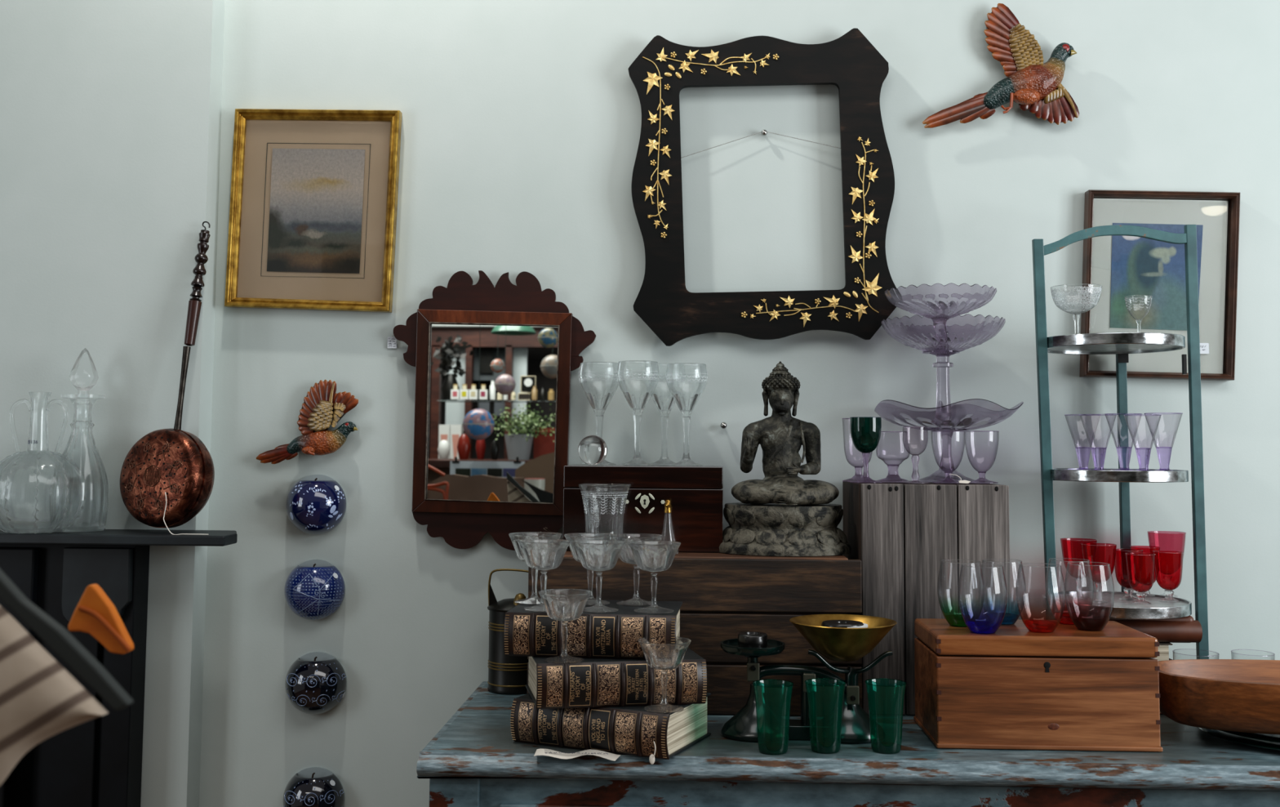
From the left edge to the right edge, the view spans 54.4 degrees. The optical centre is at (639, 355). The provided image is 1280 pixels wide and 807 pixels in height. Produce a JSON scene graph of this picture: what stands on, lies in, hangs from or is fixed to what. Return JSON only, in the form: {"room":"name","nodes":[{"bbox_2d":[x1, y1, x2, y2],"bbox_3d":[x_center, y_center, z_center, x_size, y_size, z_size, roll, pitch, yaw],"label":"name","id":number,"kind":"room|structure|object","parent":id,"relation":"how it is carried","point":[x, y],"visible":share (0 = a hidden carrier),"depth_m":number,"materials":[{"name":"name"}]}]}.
{"room":"second-hand shop","nodes":[
{"label":"second-hand shop","id":0,"kind":"room"},
{"bbox_2d":[0,0,225,806],"bbox_3d":[-1.661,0.129,2.445,1.686,2.750,0.180,0,-4,2],"label":"wall","id":1,"kind":"structure","parent":0,"point":[110,110],"depth_m":2.35,"materials":[{"name":"paint"}]},
{"bbox_2d":[199,0,1279,806],"bbox_3d":[0.938,0.142,2.371,3.514,2.750,0.120,0,-4,2],"label":"wall","id":2,"kind":"structure","parent":0,"point":[522,119],"depth_m":2.36,"materials":[{"name":"paint"}]},
{"bbox_2d":[256,379,358,463],"bbox_3d":[-0.628,0.124,2.345,0.195,0.160,0.042,0,-4,2],"label":"wall plaque","id":3,"kind":"object","parent":2,"relation":"attached to","point":[315,416],"visible":1,"depth_m":2.35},
{"bbox_2d":[224,108,401,312],"bbox_3d":[-0.627,-0.280,2.389,0.330,0.393,0.024,0,-4,2],"label":"framed painting","id":4,"kind":"object","parent":2,"relation":"attached to","point":[313,206],"visible":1,"depth_m":2.39,"materials":[{"name":"gold"}]},
{"bbox_2d":[282,766,345,806],"bbox_3d":[-0.608,0.822,2.291,0.114,0.113,0.062,0,-4,2],"label":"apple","id":5,"kind":"object","parent":2,"relation":"attached to","point":[311,786],"visible":1,"depth_m":2.28,"materials":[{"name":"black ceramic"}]},
{"bbox_2d":[284,559,345,619],"bbox_3d":[-0.613,0.439,2.320,0.113,0.113,0.062,0,-4,2],"label":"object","id":6,"kind":"object","parent":2,"relation":"attached to","point":[314,588],"visible":1,"depth_m":2.31,"materials":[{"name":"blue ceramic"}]},
{"bbox_2d":[284,651,346,714],"bbox_3d":[-0.608,0.611,2.306,0.115,0.114,0.063,0,-4,2],"label":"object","id":7,"kind":"object","parent":2,"relation":"attached to","point":[316,682],"visible":1,"depth_m":2.29,"materials":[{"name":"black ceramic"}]},
{"bbox_2d":[285,474,346,534],"bbox_3d":[-0.614,0.279,2.331,0.114,0.113,0.062,0,-4,2],"label":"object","id":8,"kind":"object","parent":2,"relation":"attached to","point":[316,504],"visible":1,"depth_m":2.32,"materials":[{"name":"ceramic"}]},
{"bbox_2d":[393,270,595,550],"bbox_3d":[-0.277,0.101,2.343,0.386,0.526,0.022,0,-4,2],"label":"wall mirror","id":9,"kind":"object","parent":2,"relation":"attached to","point":[494,366],"visible":0.92,"depth_m":2.34,"materials":[{"name":"brown wood"}]},
{"bbox_2d":[426,323,558,502],"bbox_3d":[-0.278,0.106,2.341,0.248,0.338,0.003,0,-4,2],"label":"mirror glass","id":10,"kind":"object","parent":9,"relation":"on","point":[492,388],"depth_m":2.34,"materials":[{"name":"clear"}]},
{"bbox_2d":[627,28,897,346],"bbox_3d":[0.231,-0.318,2.346,0.510,0.602,0.033,0,-4,2],"label":"frame","id":11,"kind":"object","parent":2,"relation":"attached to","point":[849,62],"visible":0.99,"depth_m":2.33,"materials":[{"name":"brown wood"}]},
{"bbox_2d":[922,3,1079,128],"bbox_3d":[0.679,-0.547,2.341,0.292,0.238,0.054,0,-4,2],"label":"wall plaque","id":12,"kind":"object","parent":2,"relation":"attached to","point":[1036,86],"visible":1,"depth_m":2.33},
{"bbox_2d":[1079,189,1239,380],"bbox_3d":[0.967,-0.132,2.314,0.294,0.354,0.028,0,-4,2],"label":"framed print","id":13,"kind":"object","parent":2,"relation":"attached to","point":[1124,266],"visible":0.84,"depth_m":2.31,"materials":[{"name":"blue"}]},
{"bbox_3d":[-0.041,1.301,-0.887,5.200,0.050,6.520,0,-4,2],"label":"floor","id":14,"kind":"structure","parent":0,"visible":0},
{"bbox_2d":[0,568,133,806],"bbox_3d":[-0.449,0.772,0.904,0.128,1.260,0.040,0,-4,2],"label":"armchair","id":15,"kind":"object","parent":14,"relation":"on","point":[40,700],"visible":1,"depth_m":0.93,"materials":[{"name":"beige fabric"}]},
{"bbox_2d":[67,583,134,806],"bbox_3d":[-0.503,0.814,1.114,0.062,1.206,0.018,0,-4,2],"label":"cane","id":16,"kind":"object","parent":14,"relation":"on","point":[95,614],"visible":1,"depth_m":1.15,"materials":[{"name":"brown"}]},
{"bbox_2d":[0,528,237,806],"bbox_3d":[-1.469,0.902,2.218,1.494,1.178,0.141,0,-4,2],"label":"mantelpiece","id":17,"kind":"object","parent":14,"relation":"on","point":[54,571],"visible":0.72,"depth_m":2.23,"materials":[{"name":"wood"}]},
{"bbox_2d":[0,391,82,533],"bbox_3d":[-1.079,0.190,2.226,0.164,0.251,0.167,-1,-4,13],"label":"glass decanter","id":18,"kind":"object","parent":17,"relation":"on","point":[41,488],"visible":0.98,"depth_m":2.18,"materials":[{"name":"clear"}]},
{"bbox_2d":[57,347,108,531],"bbox_3d":[-1.021,0.151,2.275,0.098,0.333,0.101,0,-4,2],"label":"glass decanter","id":19,"kind":"object","parent":17,"relation":"on","point":[81,447],"visible":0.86,"depth_m":2.26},
{"bbox_2d":[0,528,237,546],"bbox_3d":[-1.465,0.324,2.260,1.494,0.018,0.140,0,-4,2],"label":"mantel shelf","id":20,"kind":"object","parent":17,"relation":"attached to","point":[106,537],"depth_m":2.17,"materials":[{"name":"wood"}]},
{"bbox_2d":[120,221,214,534],"bbox_3d":[-0.847,0.031,2.262,0.195,0.576,0.130,0,-4,2],"label":"pan","id":21,"kind":"object","parent":17,"relation":"on","point":[167,476],"visible":1,"depth_m":2.23,"materials":[{"name":"orange metal"}]},
{"bbox_2d":[151,429,214,527],"bbox_3d":[-0.852,0.222,2.269,0.179,0.180,0.064,-1,-4,21],"label":"bowl","id":22,"kind":"object","parent":21,"relation":"on","point":[174,452],"depth_m":2.21,"materials":[{"name":"orange metal"}]},
{"bbox_2d":[416,680,1279,806],"bbox_3d":[0.606,1.034,1.962,1.837,0.906,0.583,0,-4,2],"label":"table","id":23,"kind":"object","parent":14,"relation":"on","point":[474,759],"depth_m":1.77,"materials":[{"name":"blue paint"}]},
{"bbox_2d":[487,568,528,693],"bbox_3d":[-0.227,0.492,2.246,0.099,0.215,0.099,0,-4,2],"label":"tin canister","id":24,"kind":"object","parent":23,"relation":"on","point":[507,674],"visible":0.58,"depth_m":2.21,"materials":[{"name":"black metal"}]},
{"bbox_2d":[510,692,711,764],"bbox_3d":[-0.043,0.544,1.864,0.250,0.068,0.185,-1,-5,24],"label":"book","id":25,"kind":"object","parent":23,"relation":"on","point":[633,730],"visible":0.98,"depth_m":1.79,"materials":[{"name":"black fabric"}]},
{"bbox_2d":[525,647,706,708],"bbox_3d":[-0.040,0.479,1.873,0.248,0.064,0.181,1,-4,-11],"label":"book","id":26,"kind":"object","parent":25,"relation":"on","point":[592,682],"visible":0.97,"depth_m":1.79,"materials":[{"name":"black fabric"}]},
{"bbox_2d":[538,588,591,663],"bbox_3d":[-0.109,0.391,1.801,0.078,0.098,0.078,0,-4,2],"label":"coupe","id":27,"kind":"object","parent":26,"relation":"on","point":[560,604],"visible":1,"depth_m":1.78,"materials":[{"name":"clear glass"}]},
{"bbox_2d":[538,588,591,621],"bbox_3d":[-0.109,0.363,1.803,0.078,0.043,0.078,0,-4,2],"label":"bowl","id":28,"kind":"object","parent":27,"relation":"on","point":[560,604],"depth_m":1.78,"materials":[{"name":"clear glass"}]},
{"bbox_2d":[503,600,682,658],"bbox_3d":[-0.069,0.416,1.903,0.259,0.064,0.181,0,-4,5],"label":"book","id":29,"kind":"object","parent":26,"relation":"on","point":[612,634],"visible":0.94,"depth_m":1.82,"materials":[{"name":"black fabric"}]},
{"bbox_2d":[508,531,561,604],"bbox_3d":[-0.165,0.332,1.953,0.084,0.106,0.084,4,-6,-43],"label":"coupe","id":30,"kind":"object","parent":29,"relation":"on","point":[534,598],"visible":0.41,"depth_m":1.94,"materials":[{"name":"clear glass"}]},
{"bbox_2d":[508,531,561,561],"bbox_3d":[-0.165,0.302,1.955,0.084,0.046,0.084,0,-4,2],"label":"bowl","id":31,"kind":"object","parent":30,"relation":"on","point":[514,536],"depth_m":1.94,"materials":[{"name":"clear glass"}]},
{"bbox_2d":[517,538,570,611],"bbox_3d":[-0.144,0.329,1.868,0.080,0.102,0.080,0,-4,2],"label":"coupe","id":32,"kind":"object","parent":29,"relation":"on","point":[544,554],"visible":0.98,"depth_m":1.85,"materials":[{"name":"clear glass"}]},
{"bbox_2d":[517,538,570,570],"bbox_3d":[-0.144,0.300,1.870,0.080,0.044,0.080,0,-4,2],"label":"bowl","id":33,"kind":"object","parent":32,"relation":"on","point":[544,554],"depth_m":1.85,"materials":[{"name":"clear glass"}]},
{"bbox_2d":[564,532,617,604],"bbox_3d":[-0.077,0.333,1.948,0.084,0.106,0.084,0,-4,-1],"label":"coupe","id":34,"kind":"object","parent":29,"relation":"on","point":[591,600],"visible":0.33,"depth_m":1.94,"materials":[{"name":"clear glass"}]},
{"bbox_2d":[564,532,617,562],"bbox_3d":[-0.077,0.303,1.950,0.084,0.046,0.084,0,-4,2],"label":"bowl","id":35,"kind":"object","parent":34,"relation":"on","point":[577,535],"depth_m":1.93,"materials":[{"name":"clear glass"}]},
{"bbox_2d":[572,539,626,612],"bbox_3d":[-0.061,0.329,1.863,0.080,0.101,0.080,0,-4,2],"label":"coupe","id":36,"kind":"object","parent":29,"relation":"on","point":[598,555],"visible":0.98,"depth_m":1.84,"materials":[{"name":"clear glass"}]},
{"bbox_2d":[572,539,626,571],"bbox_3d":[-0.061,0.300,1.865,0.080,0.044,0.080,0,-4,2],"label":"bowl","id":37,"kind":"object","parent":36,"relation":"on","point":[598,555],"depth_m":1.84,"materials":[{"name":"clear glass"}]},
{"bbox_2d":[609,533,663,605],"bbox_3d":[-0.005,0.333,1.945,0.084,0.106,0.084,0,-4,2],"label":"coupe","id":38,"kind":"object","parent":29,"relation":"on","point":[626,555],"visible":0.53,"depth_m":1.93,"materials":[{"name":"clear glass"}]},
{"bbox_2d":[609,533,663,564],"bbox_3d":[-0.005,0.303,1.947,0.084,0.046,0.084,0,-4,2],"label":"bowl","id":39,"kind":"object","parent":38,"relation":"on","point":[626,555],"depth_m":1.92,"materials":[{"name":"clear glass"}]},
{"bbox_2d":[627,540,680,613],"bbox_3d":[0.021,0.329,1.857,0.080,0.101,0.080,2,-4,-19],"label":"coupe","id":40,"kind":"object","parent":29,"relation":"on","point":[654,556],"visible":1,"depth_m":1.84,"materials":[{"name":"clear glass"}]},
{"bbox_2d":[627,540,680,572],"bbox_3d":[0.021,0.301,1.860,0.080,0.044,0.080,0,-4,2],"label":"bowl","id":41,"kind":"object","parent":40,"relation":"on","point":[654,556],"depth_m":1.84,"materials":[{"name":"clear glass"}]},
{"bbox_2d":[637,635,691,712],"bbox_3d":[0.035,0.455,1.778,0.076,0.097,0.076,-3,-6,41],"label":"coupe","id":42,"kind":"object","parent":25,"relation":"on","point":[657,655],"visible":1,"depth_m":1.76,"materials":[{"name":"clear glass"}]},
{"bbox_2d":[637,635,691,669],"bbox_3d":[0.035,0.427,1.780,0.076,0.042,0.076,0,-4,2],"label":"bowl","id":43,"kind":"object","parent":42,"relation":"on","point":[658,655],"depth_m":1.76,"materials":[{"name":"clear glass"}]},
{"bbox_2d":[527,550,862,715],"bbox_3d":[0.094,0.469,2.179,0.550,0.256,0.266,0,-4,2],"label":"wooden crate","id":44,"kind":"object","parent":23,"relation":"on","point":[722,595],"visible":0.42,"depth_m":2.05,"materials":[{"name":"brown wood"}]},
{"bbox_2d":[577,483,631,533],"bbox_3d":[-0.060,0.275,2.096,0.089,0.116,0.089,4,-6,-43],"label":"vase","id":45,"kind":"object","parent":44,"relation":"on","point":[604,504],"visible":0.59,"depth_m":2.07,"materials":[{"name":"clear glass"}]},
{"bbox_2d":[563,463,723,551],"bbox_3d":[0.008,0.269,2.227,0.275,0.146,0.172,0,-4,2],"label":"box","id":46,"kind":"object","parent":44,"relation":"on","point":[695,492],"visible":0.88,"depth_m":2.14,"materials":[{"name":"brown wood"}]},
{"bbox_2d":[577,435,607,464],"bbox_3d":[-0.084,0.166,2.199,0.053,0.053,0.053,0,-4,2],"label":"glass ball","id":47,"kind":"object","parent":46,"relation":"on","point":[592,449],"visible":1,"depth_m":2.18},
{"bbox_2d":[578,361,618,464],"bbox_3d":[-0.074,0.106,2.283,0.078,0.186,0.078,1,-4,-1],"label":"wine glass","id":48,"kind":"object","parent":46,"relation":"on","point":[598,380],"visible":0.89,"depth_m":2.26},
{"bbox_2d":[578,361,618,415],"bbox_3d":[-0.074,0.062,2.286,0.078,0.097,0.078,0,-4,2],"label":"bowl","id":49,"kind":"object","parent":48,"relation":"on","point":[598,380],"depth_m":2.26,"materials":[{"name":"clear glass"}]},
{"bbox_2d":[616,360,659,465],"bbox_3d":[-0.004,0.103,2.222,0.077,0.184,0.077,1,-4,-1],"label":"wine glass","id":50,"kind":"object","parent":46,"relation":"on","point":[637,380],"visible":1,"depth_m":2.20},
{"bbox_2d":[616,360,659,414],"bbox_3d":[-0.004,0.059,2.225,0.077,0.096,0.077,0,-4,2],"label":"bowl","id":51,"kind":"object","parent":50,"relation":"on","point":[637,380],"depth_m":2.20,"materials":[{"name":"clear glass"}]},
{"bbox_2d":[650,363,675,464],"bbox_3d":[0.045,0.108,2.291,0.077,0.184,0.077,1,-4,-1],"label":"wine glass","id":52,"kind":"object","parent":46,"relation":"on","point":[664,400],"visible":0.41,"depth_m":2.28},
{"bbox_2d":[651,363,675,416],"bbox_3d":[0.046,0.064,2.294,0.077,0.096,0.077,0,-4,2],"label":"bowl","id":53,"kind":"object","parent":52,"relation":"on","point":[664,400],"depth_m":2.27,"materials":[{"name":"clear glass"}]},
{"bbox_2d":[665,363,707,465],"bbox_3d":[0.082,0.105,2.209,0.075,0.179,0.075,1,-4,-1],"label":"wine glass","id":54,"kind":"object","parent":46,"relation":"on","point":[686,382],"visible":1,"depth_m":2.19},
{"bbox_2d":[665,363,707,416],"bbox_3d":[0.083,0.062,2.212,0.075,0.094,0.075,0,-4,2],"label":"bowl","id":55,"kind":"object","parent":54,"relation":"on","point":[686,382],"depth_m":2.19,"materials":[{"name":"clear glass"}]},
{"bbox_2d":[719,360,851,555],"bbox_3d":[0.249,0.174,2.167,0.232,0.330,0.185,-1,-4,15],"label":"statue","id":56,"kind":"object","parent":44,"relation":"on","point":[782,513],"visible":1,"depth_m":2.11,"materials":[{"name":"grey stone"}]},
{"bbox_2d":[752,679,793,754],"bbox_3d":[0.192,0.522,1.798,0.059,0.097,0.059,0,-4,2],"label":"tumbler","id":57,"kind":"object","parent":23,"relation":"on","point":[772,696],"visible":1,"depth_m":1.78,"materials":[{"name":"teal glass"}]},
{"bbox_2d":[720,613,897,742],"bbox_3d":[0.258,0.490,1.896,0.264,0.175,0.153,-1,-4,14],"label":"weighing scale","id":58,"kind":"object","parent":23,"relation":"on","point":[834,643],"visible":0.75,"depth_m":1.87,"materials":[{"name":"black metal"}]},
{"bbox_2d":[804,677,845,753],"bbox_3d":[0.269,0.523,1.807,0.060,0.098,0.060,0,-4,2],"label":"tumbler","id":59,"kind":"object","parent":23,"relation":"on","point":[825,695],"visible":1,"depth_m":1.79,"materials":[{"name":"teal glass"}]},
{"bbox_2d":[865,677,906,753],"bbox_3d":[0.357,0.524,1.809,0.060,0.098,0.060,0,-4,2],"label":"tumbler","id":60,"kind":"object","parent":23,"relation":"on","point":[886,696],"visible":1,"depth_m":1.79,"materials":[{"name":"teal glass"}]},
{"bbox_2d":[842,480,1010,714],"bbox_3d":[0.495,0.410,2.176,0.248,0.378,0.244,0,-4,2],"label":"wooden crate","id":61,"kind":"object","parent":23,"relation":"on","point":[895,529],"visible":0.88,"depth_m":2.06,"materials":[{"name":"grey wood"}]},
{"bbox_2d":[849,416,882,482],"bbox_3d":[0.384,0.160,2.115,0.054,0.110,0.054,0,-4,2],"label":"goblet","id":62,"kind":"object","parent":61,"relation":"on","point":[865,431],"visible":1,"depth_m":2.10,"materials":[{"name":"green glass"}]},
{"bbox_2d":[849,416,881,452],"bbox_3d":[0.384,0.135,2.117,0.053,0.061,0.053,0,-4,2],"label":"bowl","id":63,"kind":"object","parent":62,"relation":"on","point":[865,431],"depth_m":2.10,"materials":[{"name":"green glass"}]},
{"bbox_2d":[875,431,910,482],"bbox_3d":[0.441,0.175,2.167,0.059,0.087,0.059,0,-4,2],"label":"goblet","id":64,"kind":"object","parent":61,"relation":"on","point":[893,475],"visible":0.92,"depth_m":2.16,"materials":[{"name":"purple glass"}]},
{"bbox_2d":[875,431,910,464],"bbox_3d":[0.441,0.162,2.168,0.058,0.060,0.058,0,-4,2],"label":"bowl","id":65,"kind":"object","parent":64,"relation":"on","point":[882,431],"depth_m":2.16,"materials":[{"name":"purple glass"}]},
{"bbox_2d":[901,426,929,483],"bbox_3d":[0.467,0.168,2.112,0.047,0.095,0.047,0,-4,2],"label":"goblet","id":66,"kind":"object","parent":61,"relation":"on","point":[915,458],"visible":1,"depth_m":2.10,"materials":[{"name":"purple glass"}]},
{"bbox_2d":[902,426,928,454],"bbox_3d":[0.467,0.145,2.113,0.042,0.049,0.042,0,-4,2],"label":"bowl","id":67,"kind":"object","parent":66,"relation":"on","point":[902,426],"depth_m":2.11,"materials":[{"name":"purple glass"}]},
{"bbox_2d":[874,398,1023,481],"bbox_3d":[0.540,0.151,2.203,0.257,0.142,0.259,-4,-6,44],"label":"cake stand","id":68,"kind":"object","parent":61,"relation":"on","point":[973,413],"visible":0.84,"depth_m":2.13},
{"bbox_2d":[881,313,1005,429],"bbox_3d":[0.538,0.033,2.209,0.214,0.195,0.214,-2,-5,28],"label":"cake stand","id":69,"kind":"object","parent":68,"relation":"on","point":[955,331],"visible":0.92,"depth_m":2.15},
{"bbox_2d":[884,282,996,354],"bbox_3d":[0.535,-0.061,2.216,0.195,0.112,0.195,1,-4,-6],"label":"cake stand","id":70,"kind":"object","parent":69,"relation":"on","point":[949,299],"visible":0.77,"depth_m":2.16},
{"bbox_2d":[884,282,996,315],"bbox_3d":[0.535,-0.092,2.218,0.195,0.051,0.195,0,-4,2],"label":"bowl","id":71,"kind":"object","parent":70,"relation":"on","point":[949,299],"depth_m":2.16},
{"bbox_2d":[881,313,1005,355],"bbox_3d":[0.539,-0.033,2.214,0.214,0.062,0.214,0,-4,2],"label":"bowl","id":72,"kind":"object","parent":69,"relation":"on","point":[955,331],"depth_m":2.15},
{"bbox_2d":[874,398,1023,430],"bbox_3d":[0.545,0.107,2.202,0.258,0.052,0.258,0,-4,2],"label":"bowl","id":73,"kind":"object","parent":68,"relation":"on","point":[973,413],"depth_m":2.12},
{"bbox_2d":[913,617,1162,751],"bbox_3d":[0.601,0.499,1.912,0.326,0.163,0.189,0,-4,2],"label":"box","id":74,"kind":"object","parent":23,"relation":"on","point":[1068,687],"visible":1,"depth_m":1.82,"materials":[{"name":"brown"}]},
{"bbox_2d":[957,563,1007,633],"bbox_3d":[0.513,0.363,1.865,0.072,0.099,0.072,0,-4,2],"label":"glass","id":75,"kind":"object","parent":74,"relation":"on","point":[980,623],"visible":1,"depth_m":1.84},
{"bbox_2d":[1015,562,1065,632],"bbox_3d":[0.605,0.365,1.881,0.072,0.099,0.072,0,-4,2],"label":"glass","id":76,"kind":"object","parent":74,"relation":"on","point":[1035,623],"visible":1,"depth_m":1.86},
{"bbox_2d":[1064,560,1114,630],"bbox_3d":[0.687,0.367,1.903,0.072,0.100,0.072,0,-4,2],"label":"glass","id":77,"kind":"object","parent":74,"relation":"on","point":[1085,619],"visible":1,"depth_m":1.88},
{"bbox_2d":[1031,224,1208,658],"bbox_3d":[0.822,0.187,2.158,0.249,0.826,0.238,4,-6,-41],"label":"rack","id":78,"kind":"object","parent":23,"relation":"on","point":[1119,344],"visible":0.89,"depth_m":2.13,"materials":[{"name":"metal"}]},
{"bbox_2d":[1049,283,1102,333],"bbox_3d":[0.760,-0.074,2.168,0.086,0.093,0.086,0,-4,2],"label":"coupe","id":79,"kind":"object","parent":78,"relation":"on","point":[1076,317],"visible":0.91,"depth_m":2.16,"materials":[{"name":"clear glass"}]},
{"bbox_2d":[1049,283,1102,314],"bbox_3d":[0.761,-0.096,2.170,0.086,0.049,0.086,0,-4,2],"label":"bowl","id":80,"kind":"object","parent":79,"relation":"on","point":[1080,283],"depth_m":2.17,"materials":[{"name":"clear glass"}]},
{"bbox_2d":[1059,537,1097,599],"bbox_3d":[0.761,0.369,2.155,0.062,0.103,0.062,0,-4,2],"label":"wine glass","id":81,"kind":"object","parent":78,"relation":"on","point":[1070,546],"visible":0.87,"depth_m":2.14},
{"bbox_2d":[1059,537,1097,578],"bbox_3d":[0.761,0.352,2.157,0.062,0.068,0.062,0,-4,2],"label":"bowl","id":82,"kind":"object","parent":81,"relation":"on","point":[1070,546],"depth_m":2.14,"materials":[{"name":"red glass"}]},
{"bbox_2d":[1064,413,1100,470],"bbox_3d":[0.783,0.153,2.197,0.062,0.099,0.062,0,-4,2],"label":"glass","id":83,"kind":"object","parent":78,"relation":"on","point":[1082,452],"visible":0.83,"depth_m":2.19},
{"bbox_2d":[1064,413,1100,445],"bbox_3d":[0.783,0.133,2.199,0.062,0.058,0.062,0,-4,2],"label":"bowl","id":84,"kind":"object","parent":83,"relation":"on","point":[1066,414],"depth_m":2.20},
{"bbox_2d":[1079,413,1116,470],"bbox_3d":[0.778,0.148,2.111,0.060,0.097,0.060,0,-4,2],"label":"glass","id":85,"kind":"object","parent":78,"relation":"on","point":[1098,453],"visible":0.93,"depth_m":2.10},
{"bbox_2d":[1079,413,1116,447],"bbox_3d":[0.778,0.128,2.112,0.060,0.057,0.060,0,-4,2],"label":"bowl","id":86,"kind":"object","parent":85,"relation":"on","point":[1079,414],"depth_m":2.10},
{"bbox_2d":[1080,542,1116,604],"bbox_3d":[0.776,0.368,2.105,0.058,0.099,0.058,0,-4,2],"label":"wine glass","id":87,"kind":"object","parent":78,"relation":"on","point":[1102,553],"visible":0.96,"depth_m":2.09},
{"bbox_2d":[1080,542,1116,582],"bbox_3d":[0.776,0.351,2.106,0.058,0.066,0.058,0,-4,2],"label":"bowl","id":88,"kind":"object","parent":87,"relation":"on","point":[1102,553],"depth_m":2.09,"materials":[{"name":"red glass"}]},
{"bbox_2d":[1047,343,1180,351],"bbox_3d":[0.820,-0.021,2.170,0.231,0.011,0.231,0,-4,2],"label":"shelf","id":89,"kind":"object","parent":78,"relation":"attached to","point":[1051,347],"depth_m":2.18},
{"bbox_2d":[1057,592,1187,607],"bbox_3d":[0.817,0.426,2.137,0.231,0.011,0.231,0,-4,2],"label":"shelf","id":90,"kind":"object","parent":78,"relation":"attached to","point":[1108,597],"depth_m":2.12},
{"bbox_2d":[1105,413,1142,470],"bbox_3d":[0.859,0.153,2.208,0.063,0.101,0.063,0,-4,2],"label":"glass","id":91,"kind":"object","parent":78,"relation":"on","point":[1124,453],"visible":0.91,"depth_m":2.20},
{"bbox_2d":[1105,413,1142,446],"bbox_3d":[0.859,0.133,2.209,0.063,0.060,0.063,0,-4,2],"label":"bowl","id":92,"kind":"object","parent":91,"relation":"on","point":[1105,413],"depth_m":2.20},
{"bbox_2d":[1114,548,1142,599],"bbox_3d":[0.848,0.379,2.161,0.050,0.085,0.050,0,-4,2],"label":"glass","id":93,"kind":"object","parent":78,"relation":"on","point":[1120,565],"visible":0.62,"depth_m":2.15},
{"bbox_2d":[1124,294,1151,332],"bbox_3d":[0.867,-0.065,2.163,0.045,0.076,0.045,0,-4,2],"label":"glass","id":94,"kind":"object","parent":78,"relation":"on","point":[1139,321],"visible":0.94,"depth_m":2.16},
{"bbox_2d":[1124,294,1151,319],"bbox_3d":[0.867,-0.083,2.164,0.045,0.041,0.045,0,-4,2],"label":"bowl","id":95,"kind":"object","parent":94,"relation":"on","point":[1137,295],"depth_m":2.17,"materials":[{"name":"clear glass"}]},
{"bbox_2d":[1124,551,1155,604],"bbox_3d":[0.848,0.376,2.106,0.049,0.083,0.049,0,-4,2],"label":"glass","id":96,"kind":"object","parent":78,"relation":"on","point":[1140,566],"visible":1,"depth_m":2.09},
{"bbox_2d":[1123,413,1161,470],"bbox_3d":[0.852,0.148,2.108,0.060,0.097,0.060,0,-4,2],"label":"glass","id":97,"kind":"object","parent":78,"relation":"on","point":[1143,454],"visible":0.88,"depth_m":2.10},
{"bbox_2d":[1123,413,1161,446],"bbox_3d":[0.853,0.128,2.109,0.060,0.057,0.060,0,-4,2],"label":"bowl","id":98,"kind":"object","parent":97,"relation":"on","point":[1131,414],"depth_m":2.11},
{"bbox_2d":[1143,412,1182,470],"bbox_3d":[0.917,0.151,2.178,0.064,0.102,0.064,0,-4,2],"label":"glass","id":99,"kind":"object","parent":78,"relation":"on","point":[1164,453],"visible":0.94,"depth_m":2.17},
{"bbox_2d":[1143,412,1182,447],"bbox_3d":[0.917,0.130,2.180,0.064,0.060,0.064,0,-4,2],"label":"bowl","id":100,"kind":"object","parent":99,"relation":"on","point":[1148,412],"depth_m":2.17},
{"bbox_2d":[1146,530,1186,596],"bbox_3d":[0.936,0.369,2.209,0.064,0.113,0.064,0,-4,2],"label":"wine glass","id":101,"kind":"object","parent":78,"relation":"on","point":[1184,534],"visible":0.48,"depth_m":2.20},
{"bbox_2d":[1146,530,1186,558],"bbox_3d":[0.936,0.350,2.210,0.064,0.075,0.064,0,-4,2],"label":"bowl","id":102,"kind":"object","parent":101,"relation":"on","point":[1184,534],"depth_m":2.20,"materials":[{"name":"red glass"}]},
{"bbox_2d":[1152,550,1183,601],"bbox_3d":[0.909,0.379,2.139,0.049,0.084,0.049,0,-4,2],"label":"glass","id":103,"kind":"object","parent":78,"relation":"on","point":[1168,563],"visible":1,"depth_m":2.12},
{"bbox_2d":[1199,727,1279,750],"bbox_3d":[0.999,0.578,1.900,0.274,0.010,0.274,0,-4,2],"label":"plate","id":104,"kind":"object","parent":23,"relation":"on","point":[1224,735],"visible":0.35,"depth_m":1.85,"materials":[{"name":"teal ceramic"}]},
{"bbox_2d":[1220,729,1279,742],"bbox_3d":[0.999,0.569,1.901,0.262,0.010,0.262,0,-4,2],"label":"plate","id":105,"kind":"object","parent":104,"relation":"on","point":[1271,737],"visible":0.2,"depth_m":1.84,"materials":[{"name":"teal ceramic"}]},
{"bbox_3d":[0.999,0.559,1.901,0.238,0.009,0.238,0,-4,2],"label":"plate","id":106,"kind":"object","parent":105,"relation":"on","visible":0},
{"bbox_2d":[1158,658,1279,733],"bbox_3d":[1.085,0.514,1.861,0.609,0.076,0.234,0,-4,8],"label":"bowl","id":107,"kind":"object","parent":106,"relation":"on","point":[1236,695],"visible":0.88,"depth_m":1.82,"materials":[{"name":"wood"}]},
{"bbox_3d":[0.814,0.578,2.147,0.190,0.044,0.157,0,-4,2],"label":"book","id":108,"kind":"object","parent":23,"relation":"on","visible":0},
{"bbox_3d":[0.817,0.536,2.149,0.186,0.037,0.157,0,-4,2],"label":"book","id":109,"kind":"object","parent":108,"relation":"on","visible":0},
{"bbox_2d":[1153,642,1172,660],"bbox_3d":[0.809,0.500,2.152,0.174,0.033,0.162,0,-4,2],"label":"book","id":110,"kind":"object","parent":109,"relation":"on","point":[1163,647],"visible":0.09,"depth_m":2.07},
{"bbox_2d":[1045,608,1202,642],"bbox_3d":[0.829,0.460,2.146,0.209,0.046,0.178,0,-4,2],"label":"leather folder","id":111,"kind":"object","parent":110,"relation":"on","point":[1181,629],"visible":0.34,"depth_m":2.06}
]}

